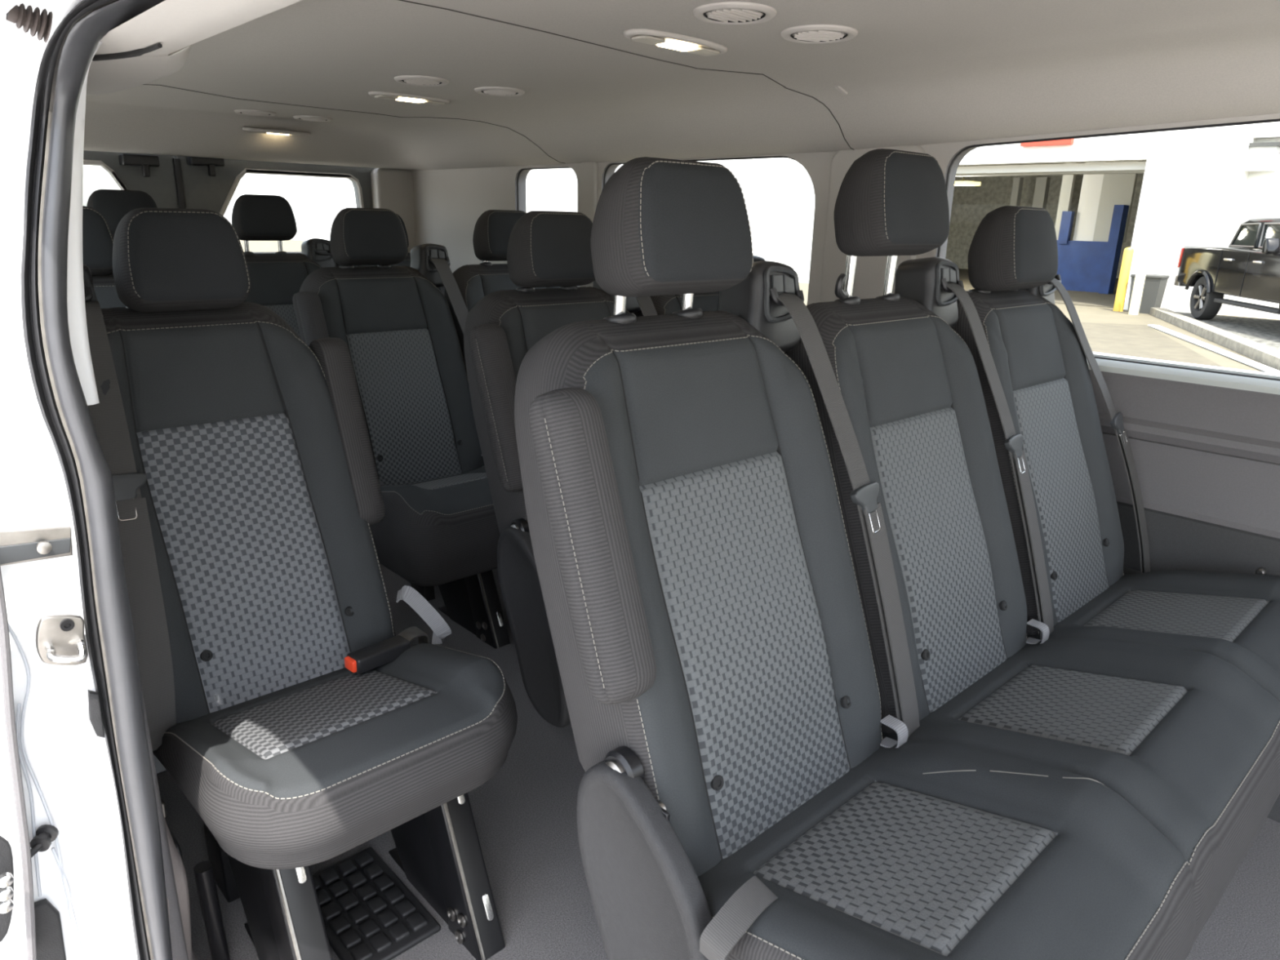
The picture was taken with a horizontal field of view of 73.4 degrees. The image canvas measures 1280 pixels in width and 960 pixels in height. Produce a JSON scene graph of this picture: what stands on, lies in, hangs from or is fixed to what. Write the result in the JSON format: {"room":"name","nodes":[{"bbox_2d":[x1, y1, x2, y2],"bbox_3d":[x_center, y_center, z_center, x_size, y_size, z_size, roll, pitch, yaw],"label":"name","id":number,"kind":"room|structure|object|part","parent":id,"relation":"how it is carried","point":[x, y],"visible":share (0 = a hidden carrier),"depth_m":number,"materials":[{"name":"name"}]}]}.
{"room":"vehicle interior","nodes":[
{"label":"vehicle interior","id":0,"kind":"room"},
{"bbox_2d":[0,0,137,959],"bbox_3d":[-0.022,0.482,0.005,0.662,1.418,2.154,-14,23,-41],"label":"trim","id":1,"kind":"structure","parent":0,"point":[68,780],"depth_m":0.83,"materials":[{"name":"white paint"}]},
{"bbox_2d":[0,566,36,959],"bbox_3d":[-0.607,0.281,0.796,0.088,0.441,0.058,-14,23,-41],"label":"sliding door","id":2,"kind":"structure","parent":1,"relation":"attached to","point":[17,915],"depth_m":0.81,"materials":[{"name":"white paint"}]},
{"bbox_2d":[5,3,52,43],"bbox_3d":[-0.429,-0.322,0.604,0.028,0.024,0.022,-14,23,-41],"label":"rubber boot","id":3,"kind":"object","parent":1,"relation":"attached to","point":[40,24],"visible":0.97,"depth_m":0.60,"materials":[{"name":"grey rubber"}]},
{"bbox_2d":[0,526,72,565],"bbox_3d":[-0.570,0.060,0.791,0.082,0.041,0.017,-14,23,-41],"label":"slide rail","id":4,"kind":"object","parent":1,"relation":"attached to","point":[20,545],"visible":1,"depth_m":0.80,"materials":[{"name":"metal"}]},
{"bbox_2d":[30,824,58,857],"bbox_3d":[-0.598,0.362,0.853,0.020,0.021,0.036,0,17,-5],"label":"pin","id":5,"kind":"object","parent":1,"relation":"attached to","point":[46,834],"visible":0.98,"depth_m":0.86,"materials":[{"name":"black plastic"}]},
{"bbox_3d":[-0.600,0.368,0.847,0.007,0.012,0.022,7,18,19],"label":"stem","id":6,"kind":"part","parent":5,"relation":"part of","materials":[{"name":"black plastic"}]},
{"bbox_2d":[34,898,66,959],"bbox_3d":[-0.617,0.477,0.890,0.033,0.094,0.010,-14,23,-41],"label":"cover","id":7,"kind":"object","parent":1,"relation":"attached to","point":[50,945],"visible":0.72,"depth_m":0.89,"materials":[{"name":"grey plastic"}]},
{"bbox_2d":[35,613,88,665],"bbox_3d":[-0.556,0.159,0.828,0.042,0.057,0.027,-14,23,-41],"label":"door striker","id":8,"kind":"object","parent":1,"relation":"attached to","point":[60,640],"depth_m":0.83,"materials":[{"name":"metal"}]},
{"bbox_2d":[21,0,172,959],"bbox_3d":[0.231,0.463,0.228,2.145,1.370,0.144,17,23,42],"label":"seal","id":9,"kind":"object","parent":1,"relation":"attached to","point":[68,55],"visible":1,"depth_m":0.81,"materials":[{"name":"rubber"}]},
{"bbox_2d":[87,689,105,737],"bbox_3d":[-0.554,0.238,0.873,0.011,0.056,0.010,-14,23,-41],"label":"clip","id":10,"kind":"object","parent":9,"relation":"attached to","point":[94,706],"visible":1,"depth_m":0.87,"materials":[{"name":"grey plastic"}]},
{"bbox_2d":[0,0,1279,170],"bbox_3d":[-0.073,-0.735,1.543,1.950,0.270,4.910,-14,23,-41],"label":"ceiling","id":11,"kind":"structure","parent":0,"point":[913,72],"depth_m":1.83,"materials":[{"name":"fabric"}]},
{"bbox_2d":[66,41,102,405],"bbox_3d":[0.118,-0.054,0.188,0.144,0.381,2.453,-14,23,-41],"label":"trim","id":12,"kind":"structure","parent":11,"relation":"attached to","point":[77,318],"depth_m":0.82,"materials":[{"name":"white paint"}]},
{"bbox_2d":[85,0,301,95],"bbox_3d":[-0.025,-0.297,0.361,0.169,0.100,3.000,-14,23,-41],"label":"trim","id":13,"kind":"structure","parent":11,"relation":"attached to","point":[154,44],"depth_m":0.71,"materials":[{"name":"plastic"}]},
{"bbox_2d":[233,109,275,115],"bbox_3d":[-1.334,-1.276,2.976,0.136,0.013,0.136,-14,23,-41],"label":"ceiling vent","id":14,"kind":"object","parent":11,"relation":"in","point":[245,112],"visible":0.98,"depth_m":2.95,"materials":[{"name":"grey plastic"}]},
{"bbox_2d":[242,126,311,136],"bbox_3d":[-1.355,-1.304,3.211,0.250,0.022,0.084,-13,22,-40],"label":"recessed light","id":15,"kind":"object","parent":11,"relation":"in","point":[245,128],"visible":1,"depth_m":3.18,"materials":[{"name":"grey plastic"}]},
{"bbox_2d":[293,115,333,121],"bbox_3d":[-1.185,-1.312,3.110,0.136,0.013,0.136,-5,18,-20],"label":"ceiling vent","id":16,"kind":"object","parent":11,"relation":"in","point":[304,117],"visible":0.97,"depth_m":3.08,"materials":[{"name":"grey plastic"}]},
{"bbox_2d":[368,91,449,105],"bbox_3d":[-0.663,-1.107,2.487,0.250,0.016,0.084,-14,23,-41],"label":"recessed light","id":17,"kind":"object","parent":11,"relation":"in","point":[381,95],"visible":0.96,"depth_m":2.46,"materials":[{"name":"grey plastic"}]},
{"bbox_2d":[394,75,448,86],"bbox_3d":[-0.551,-1.011,2.169,0.136,0.013,0.136,-14,23,-41],"label":"ceiling vent","id":18,"kind":"object","parent":11,"relation":"in","point":[415,80],"visible":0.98,"depth_m":2.15,"materials":[{"name":"grey plastic"}]},
{"bbox_2d":[474,86,524,96],"bbox_3d":[-0.379,-1.052,2.319,0.136,0.013,0.136,-5,18,-20],"label":"ceiling vent","id":19,"kind":"object","parent":11,"relation":"in","point":[489,91],"visible":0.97,"depth_m":2.30,"materials":[{"name":"grey plastic"}]},
{"bbox_2d":[622,28,727,56],"bbox_3d":[0.073,-0.825,1.618,0.250,0.016,0.084,-14,23,-41],"label":"recessed light","id":20,"kind":"object","parent":11,"relation":"in","point":[673,41],"visible":0.99,"depth_m":1.59,"materials":[{"name":"grey plastic"}]},
{"bbox_2d":[693,1,776,25],"bbox_3d":[0.153,-0.757,1.390,0.136,0.013,0.136,-14,23,-41],"label":"ceiling vent","id":21,"kind":"object","parent":11,"relation":"in","point":[728,13],"visible":1,"depth_m":1.37,"materials":[{"name":"grey plastic"}]},
{"bbox_2d":[780,24,857,44],"bbox_3d":[0.318,-0.794,1.525,0.136,0.013,0.136,-5,18,-20],"label":"ceiling vent","id":22,"kind":"object","parent":11,"relation":"in","point":[811,33],"visible":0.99,"depth_m":1.51,"materials":[{"name":"grey plastic"}]},
{"bbox_2d":[835,85,848,95],"bbox_3d":[0.461,-0.892,1.962,0.043,0.018,0.012,-14,23,-41],"label":"clip","id":23,"kind":"object","parent":11,"relation":"attached to","point":[840,89],"visible":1,"depth_m":1.96,"materials":[{"name":"grey plastic"}]},
{"bbox_2d":[156,563,1279,959],"bbox_3d":[-0.105,0.606,1.929,1.900,0.040,4.880,-14,23,-41],"label":"floor","id":24,"kind":"structure","parent":0,"point":[525,815],"depth_m":1.56,"materials":[{"name":"carpet"}]},
{"bbox_2d":[82,205,166,773],"bbox_3d":[-1.090,0.000,1.901,0.516,1.155,0.713,-14,23,-41],"label":"seat","id":25,"kind":"object","parent":24,"relation":"on","point":[97,237],"visible":0.04,"depth_m":1.92,"materials":[{"name":"fabric"}]},
{"bbox_3d":[-1.232,-0.156,1.970,0.412,0.610,0.334,-14,23,-41],"label":"backrest","id":26,"kind":"part","parent":25,"relation":"part of","materials":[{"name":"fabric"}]},
{"bbox_2d":[164,817,198,959],"bbox_3d":[-0.717,0.479,1.197,0.130,0.600,0.713,-14,23,-41],"label":"trim","id":27,"kind":"structure","parent":24,"relation":"on","point":[180,873],"depth_m":1.14,"materials":[{"name":"grey plastic"}]},
{"bbox_2d":[86,189,442,337],"bbox_3d":[-1.260,-0.314,2.835,1.639,1.205,0.701,-14,23,-41],"label":"seat","id":28,"kind":"object","parent":24,"relation":"on","point":[275,277],"visible":0.12,"depth_m":2.96,"materials":[{"name":"fabric"}]},
{"bbox_3d":[-1.367,-0.827,2.979,0.015,0.080,0.019,-14,23,-41],"label":"post","id":29,"kind":"part","parent":28,"relation":"part of","materials":[{"name":"metal"}]},
{"bbox_3d":[-1.282,-0.848,3.055,0.015,0.080,0.019,-14,23,-41],"label":"post","id":30,"kind":"part","parent":28,"relation":"part of","materials":[{"name":"metal"}]},
{"bbox_3d":[-1.260,-0.484,3.043,0.432,0.610,0.334,-14,23,-41],"label":"backrest","id":31,"kind":"part","parent":28,"relation":"part of","materials":[{"name":"fabric"}]},
{"bbox_3d":[-0.945,-0.562,3.325,0.432,0.610,0.334,-14,23,-41],"label":"backrest","id":32,"kind":"part","parent":28,"relation":"part of","materials":[{"name":"fabric"}]},
{"bbox_2d":[83,207,517,959],"bbox_3d":[-0.519,0.194,1.308,0.516,1.155,0.713,-14,23,-41],"label":"seat","id":33,"kind":"object","parent":24,"relation":"on","point":[283,699],"visible":0.88,"depth_m":1.28,"materials":[{"name":"fabric"}]},
{"bbox_3d":[-0.723,0.040,1.207,0.029,0.036,0.019,-14,23,-41],"label":"latch plate","id":34,"kind":"part","parent":33,"relation":"part of","materials":[{"name":"metal"}]},
{"bbox_3d":[-0.636,0.629,1.248,0.063,0.296,0.065,-14,23,-41],"label":"release lever","id":35,"kind":"part","parent":33,"relation":"part of","materials":[{"name":"black plastic"}]},
{"bbox_3d":[-0.661,0.038,1.378,0.412,0.610,0.334,-14,23,-41],"label":"backrest","id":36,"kind":"part","parent":33,"relation":"part of","materials":[{"name":"fabric"}]},
{"bbox_2d":[152,643,517,869],"bbox_3d":[-0.437,0.346,1.247,0.431,0.141,0.432,-14,23,-41],"label":"seat cushion","id":37,"kind":"object","parent":33,"relation":"on","point":[291,755],"depth_m":1.15,"materials":[{"name":"fabric"}]},
{"bbox_3d":[-0.500,-0.082,1.474,0.056,0.314,0.163,-14,23,-41],"label":"armrest","id":38,"kind":"part","parent":33,"relation":"part of","materials":[{"name":"fabric"}]},
{"bbox_2d":[312,847,440,959],"bbox_3d":[-0.464,0.714,1.441,0.150,0.020,0.250,-14,23,-41],"label":"floor mat","id":39,"kind":"object","parent":24,"relation":"on","point":[368,913],"visible":0.96,"depth_m":1.42,"materials":[{"name":"black rubber"}]},
{"bbox_2d":[292,207,579,648],"bbox_3d":[-0.407,-0.176,2.504,0.985,1.172,0.706,-14,23,-41],"label":"seat","id":40,"kind":"object","parent":24,"relation":"on","point":[403,337],"visible":0.49,"depth_m":2.36,"materials":[{"name":"fabric"}]},
{"bbox_3d":[-0.846,-0.331,2.246,0.056,0.314,0.163,-14,23,-41],"label":"armrest","id":41,"kind":"part","parent":40,"relation":"part of","materials":[{"name":"fabric"}]},
{"bbox_3d":[-0.708,-0.287,2.440,0.432,0.610,0.334,-14,23,-41],"label":"backrest","id":42,"kind":"part","parent":40,"relation":"part of","materials":[{"name":"fabric"}]},
{"bbox_2d":[369,466,500,586],"bbox_3d":[-0.328,0.030,2.458,0.939,0.238,0.441,-14,23,-41],"label":"seat cushion","id":43,"kind":"object","parent":40,"relation":"on","point":[438,526],"depth_m":2.09,"materials":[{"name":"fabric"}]},
{"bbox_3d":[-0.375,-0.370,2.739,0.432,0.610,0.334,-14,23,-41],"label":"backrest","id":44,"kind":"part","parent":40,"relation":"part of","materials":[{"name":"fabric"}]},
{"bbox_2d":[463,210,765,727],"bbox_3d":[0.168,0.017,1.915,0.985,1.172,0.706,-14,23,-41],"label":"seat","id":45,"kind":"object","parent":24,"relation":"on","point":[546,248],"visible":0.3,"depth_m":1.71,"materials":[{"name":"fabric"}]},
{"bbox_3d":[-0.271,-0.138,1.658,0.056,0.314,0.163,-14,23,-41],"label":"armrest","id":46,"kind":"part","parent":45,"relation":"part of","materials":[{"name":"fabric"}]},
{"bbox_3d":[-0.133,-0.094,1.852,0.432,0.610,0.334,-14,23,-41],"label":"backrest","id":47,"kind":"part","parent":45,"relation":"part of","materials":[{"name":"fabric"}]},
{"bbox_3d":[0.200,-0.177,2.150,0.432,0.610,0.334,-14,23,-41],"label":"backrest","id":48,"kind":"part","parent":45,"relation":"part of","materials":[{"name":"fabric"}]},
{"bbox_2d":[514,148,1279,959],"bbox_3d":[0.562,0.153,1.290,1.467,1.229,0.706,-14,23,-41],"label":"seat","id":49,"kind":"object","parent":24,"relation":"on","point":[858,658],"visible":1,"depth_m":1.05,"materials":[{"name":"fabric"}]},
{"bbox_3d":[-0.053,0.069,0.882,0.056,0.314,0.163,-14,23,-41],"label":"armrest","id":50,"kind":"part","parent":49,"relation":"part of","materials":[{"name":"fabric"}]},
{"bbox_3d":[-0.023,-0.222,1.014,0.015,0.064,0.019,-14,23,-41],"label":"post","id":51,"kind":"part","parent":49,"relation":"part of","materials":[{"name":"metal"}]},
{"bbox_3d":[0.062,-0.244,1.090,0.015,0.064,0.019,-14,23,-41],"label":"post","id":52,"kind":"part","parent":49,"relation":"part of","materials":[{"name":"metal"}]},
{"bbox_3d":[0.084,0.113,1.076,0.432,0.610,0.334,-14,23,-41],"label":"backrest","id":53,"kind":"part","parent":49,"relation":"part of","materials":[{"name":"fabric"}]},
{"bbox_3d":[0.324,-0.328,1.319,0.015,0.104,0.019,-14,23,-41],"label":"post","id":54,"kind":"part","parent":49,"relation":"part of","materials":[{"name":"metal"}]},
{"bbox_3d":[0.319,0.056,1.174,0.017,0.036,0.028,15,22,38],"label":"latch plate","id":55,"kind":"part","parent":49,"relation":"part of","materials":[{"name":"metal"}]},
{"bbox_3d":[0.409,-0.349,1.395,0.015,0.104,0.019,-14,23,-41],"label":"post","id":56,"kind":"part","parent":49,"relation":"part of","materials":[{"name":"metal"}]},
{"bbox_3d":[0.417,0.030,1.375,0.432,0.610,0.334,-14,23,-41],"label":"backrest","id":57,"kind":"part","parent":49,"relation":"part of","materials":[{"name":"fabric"}]},
{"bbox_3d":[0.750,-0.053,1.673,0.432,0.610,0.334,-14,23,-41],"label":"backrest","id":58,"kind":"part","parent":49,"relation":"part of","materials":[{"name":"fabric"}]},
{"bbox_2d":[411,113,1279,822],"bbox_3d":[0.595,-0.188,2.332,0.135,1.575,4.850,-14,23,-41],"label":"wall","id":59,"kind":"structure","parent":0,"point":[1205,446],"depth_m":1.78,"materials":[{"name":"plastic"}]},
{"bbox_2d":[173,155,376,253],"bbox_3d":[-1.403,-0.698,3.722,0.971,1.310,0.062,-14,23,-41],"label":"door","id":60,"kind":"structure","parent":59,"relation":"in","point":[202,191],"depth_m":3.36,"materials":[{"name":"plastic"}]},
{"bbox_2d":[186,156,224,176],"bbox_3d":[-1.642,-1.190,3.251,0.120,0.075,0.064,-14,23,-41],"label":"door latch","id":61,"kind":"structure","parent":60,"relation":"attached to","point":[210,162],"depth_m":3.23,"materials":[{"name":"black plastic"}]},
{"bbox_2d":[142,84,564,163],"bbox_3d":[-1.080,-1.109,2.692,1.714,0.146,0.326,-8,19,-29],"label":"trim","id":62,"kind":"structure","parent":59,"relation":"attached to","point":[143,84],"depth_m":2.85,"materials":[{"name":"grey"}]},
{"bbox_2d":[370,168,415,253],"bbox_3d":[-1.074,-0.975,3.875,0.226,0.805,0.070,-14,23,-41],"label":"trim","id":63,"kind":"structure","parent":59,"relation":"attached to","point":[392,189],"depth_m":3.74,"materials":[{"name":"plastic"}]},
{"bbox_2d":[516,166,570,210],"bbox_3d":[-0.334,-0.954,3.166,0.022,0.380,0.383,-14,23,-41],"label":"window frame","id":64,"kind":"structure","parent":59,"relation":"in","point":[522,170],"depth_m":3.24,"materials":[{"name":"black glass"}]},
{"bbox_2d":[580,161,598,286],"bbox_3d":[-0.176,-0.867,2.982,0.020,0.460,0.085,-14,23,-41],"label":"trim","id":65,"kind":"structure","parent":59,"relation":"attached to","point":[588,170],"depth_m":2.93,"materials":[{"name":"plastic"}]},
{"bbox_2d":[398,0,853,150],"bbox_3d":[-0.109,-0.764,1.635,1.691,0.146,0.124,-14,23,-41],"label":"trim","id":66,"kind":"structure","parent":59,"relation":"attached to","point":[398,0],"depth_m":1.71,"materials":[{"name":"grey"}]},
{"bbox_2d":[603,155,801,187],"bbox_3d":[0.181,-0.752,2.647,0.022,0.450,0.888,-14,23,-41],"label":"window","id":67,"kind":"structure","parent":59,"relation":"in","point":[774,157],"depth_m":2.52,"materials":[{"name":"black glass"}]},
{"bbox_3d":[0.576,-0.252,2.292,0.032,0.295,4.850,-14,23,-41],"label":"trim panel","id":68,"kind":"part","parent":59,"relation":"part of","materials":[{"name":"grey plastic"}]},
{"bbox_2d":[819,144,925,302],"bbox_3d":[0.588,-0.611,2.201,0.020,0.460,0.270,-14,23,-41],"label":"trim","id":69,"kind":"structure","parent":59,"relation":"attached to","point":[870,271],"depth_m":2.23,"materials":[{"name":"plastic"}]},
{"bbox_2d":[937,119,1279,381],"bbox_3d":[1.428,-0.370,1.362,0.022,0.524,2.056,-14,23,-41],"label":"window","id":70,"kind":"structure","parent":59,"relation":"in","point":[954,158],"depth_m":1.76,"materials":[{"name":"black glass"}]},
{"bbox_3d":[0.552,0.162,2.404,0.038,0.562,4.850,-14,23,-41],"label":"carpet panel","id":71,"kind":"part","parent":59,"relation":"part of","materials":[{"name":"grey fabric"}]},
{"bbox_2d":[1255,567,1266,574],"bbox_3d":[1.201,0.178,1.660,0.014,0.016,0.016,-14,23,-41],"label":"stud","id":72,"kind":"object","parent":59,"relation":"attached to","point":[1260,571],"visible":0.74,"depth_m":1.66,"materials":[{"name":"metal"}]},
{"bbox_3d":[-1.513,-0.103,1.878,0.030,1.320,2.650,-14,23,-41],"label":"wall","id":73,"kind":"structure","parent":0,"visible":0},
{"bbox_2d":[83,150,178,208],"bbox_3d":[-2.102,-0.524,3.096,0.921,1.310,0.062,-14,23,-41],"label":"door","id":74,"kind":"structure","parent":73,"relation":"in","point":[161,184],"depth_m":3.15,"materials":[{"name":"plastic"}]},
{"bbox_2d":[118,153,159,177],"bbox_3d":[-1.808,-1.136,3.106,0.120,0.075,0.064,-14,23,-41],"label":"door latch","id":75,"kind":"structure","parent":74,"relation":"attached to","point":[144,162],"depth_m":3.08,"materials":[{"name":"black plastic"}]},
{"bbox_2d":[140,682,188,959],"bbox_3d":[-1.490,0.133,1.963,0.040,0.780,2.630,-14,23,-41],"label":"trim","id":76,"kind":"structure","parent":73,"relation":"attached to","point":[179,948],"depth_m":1.09,"materials":[{"name":"grey plastic"}]},
{"bbox_2d":[172,157,186,208],"bbox_3d":[-1.745,-0.589,3.388,0.024,1.280,0.018,-14,23,-41],"label":"seal","id":77,"kind":"object","parent":73,"relation":"attached to","point":[176,162],"depth_m":3.22,"materials":[{"name":"black rubber"}]},
{"label":"outside","id":78,"kind":"structure","parent":0,"visible":0},
{"bbox_2d":[240,240,1279,372],"bbox_3d":[0.462,1.453,1.698,120.000,0.200,120.000,-14,23,-41],"label":"ground","id":79,"kind":"structure","parent":78,"point":[1086,313],"depth_m":17.87,"materials":[{"name":"concrete"}]},
{"bbox_2d":[223,121,1279,319],"bbox_3d":[10.863,-11.073,29.316,14.550,8.150,110.000,-14,23,-41],"label":"building","id":80,"kind":"structure","parent":79,"relation":"on","point":[1167,192],"depth_m":24.29,"materials":[{"name":"grey"}]},
{"bbox_2d":[954,165,981,186],"bbox_3d":[9.456,-9.335,25.236,0.800,1.264,0.950,-14,23,-41],"label":"hanging lamp","id":81,"kind":"object","parent":80,"relation":"attached to","point":[962,183],"depth_m":25.07,"materials":[{"name":"yellow"}]},
{"bbox_3d":[9.757,-8.552,20.425,0.160,1.100,1.196,-14,23,-41],"label":"sign panel","id":82,"kind":"part","parent":80,"relation":"part of","materials":[{"name":"red"}]},
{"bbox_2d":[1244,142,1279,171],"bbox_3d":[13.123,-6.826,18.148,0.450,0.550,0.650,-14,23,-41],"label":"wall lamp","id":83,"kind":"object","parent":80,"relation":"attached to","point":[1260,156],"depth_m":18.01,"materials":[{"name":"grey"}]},
{"bbox_2d":[1112,247,1133,311],"bbox_3d":[10.945,-4.537,19.423,0.200,1.414,0.200,-14,23,-41],"label":"bollard","id":84,"kind":"object","parent":79,"relation":"on","point":[1128,252],"visible":1,"depth_m":19.36,"materials":[{"name":"yellow metal"}]},
{"bbox_2d":[1128,246,1151,315],"bbox_3d":[10.913,-4.352,18.749,0.200,1.451,0.200,-14,23,-41],"label":"bollard","id":85,"kind":"object","parent":79,"relation":"on","point":[1144,252],"visible":1,"depth_m":18.68,"materials":[{"name":"white paint"}]},
{"bbox_2d":[1127,273,1169,314],"bbox_3d":[11.375,-4.181,19.271,0.520,0.840,0.640,-14,23,-41],"label":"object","id":86,"kind":"object","parent":79,"relation":"on","point":[1154,286],"visible":0.8,"depth_m":19.05,"materials":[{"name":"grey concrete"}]},
{"bbox_3d":[11.383,-4.550,19.159,0.520,0.070,0.640,-14,23,-41],"label":"lid","id":87,"kind":"part","parent":86,"relation":"part of","materials":[{"name":"grey plastic"}]},
{"bbox_2d":[1149,307,1279,370],"bbox_3d":[9.984,-2.513,14.871,0.280,0.150,9.100,7,18,18],"label":"kerb","id":88,"kind":"object","parent":79,"relation":"on","point":[1268,356],"visible":1,"depth_m":14.20,"materials":[{"name":"concrete"}]},
{"bbox_2d":[1176,311,1279,351],"bbox_3d":[16.133,-0.524,8.922,8.352,0.090,21.620,-14,23,-41],"label":"gravel","id":89,"kind":"object","parent":79,"relation":"on","point":[1266,332],"visible":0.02,"depth_m":16.05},
{"bbox_2d":[1173,217,1279,319],"bbox_3d":[11.756,-3.630,15.278,2.143,1.950,5.991,4,17,9],"label":"pickup truck","id":90,"kind":"object","parent":89,"relation":"on","point":[1249,268],"visible":1,"depth_m":15.79,"materials":[{"name":"black paint"}]},
{"bbox_2d":[1177,247,1183,267],"bbox_3d":[11.448,-4.660,18.019,0.200,0.410,0.112,4,17,9],"label":"tail lamp","id":91,"kind":"object","parent":90,"relation":"attached to","point":[1181,257],"depth_m":18.00,"materials":[{"name":"red plastic"}]},
{"bbox_3d":[10.962,-4.112,16.015,0.070,0.049,0.270,4,17,9],"label":"door handle","id":92,"kind":"part","parent":90,"relation":"part of","materials":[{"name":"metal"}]},
{"bbox_3d":[11.109,-4.493,15.744,0.076,0.431,0.963,4,17,9],"label":"window trim","id":93,"kind":"part","parent":90,"relation":"part of","materials":[{"name":"grey metal"}]},
{"bbox_3d":[10.767,-3.801,14.978,0.070,0.049,0.270,4,17,9],"label":"door handle","id":94,"kind":"part","parent":90,"relation":"part of","materials":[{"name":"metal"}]},
{"bbox_3d":[10.902,-4.163,14.642,0.075,0.432,1.210,4,17,9],"label":"window trim","id":95,"kind":"part","parent":90,"relation":"part of","materials":[{"name":"grey metal"}]},
{"bbox_2d":[1262,237,1279,254],"bbox_3d":[10.663,-3.947,14.491,0.200,0.268,0.198,4,17,9],"label":"mirror","id":96,"kind":"object","parent":90,"relation":"attached to","point":[1271,246],"depth_m":14.43,"materials":[{"name":"silver metal"}]},
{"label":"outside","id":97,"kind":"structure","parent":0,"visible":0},
{"bbox_2d":[1071,321,1279,373],"bbox_3d":[7.004,-1.008,9.898,12.148,0.030,30.474,-8,19,-28],"label":"road","id":98,"kind":"structure","parent":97,"point":[1126,340],"depth_m":13.86,"materials":[{"name":"concrete"}]}
]}

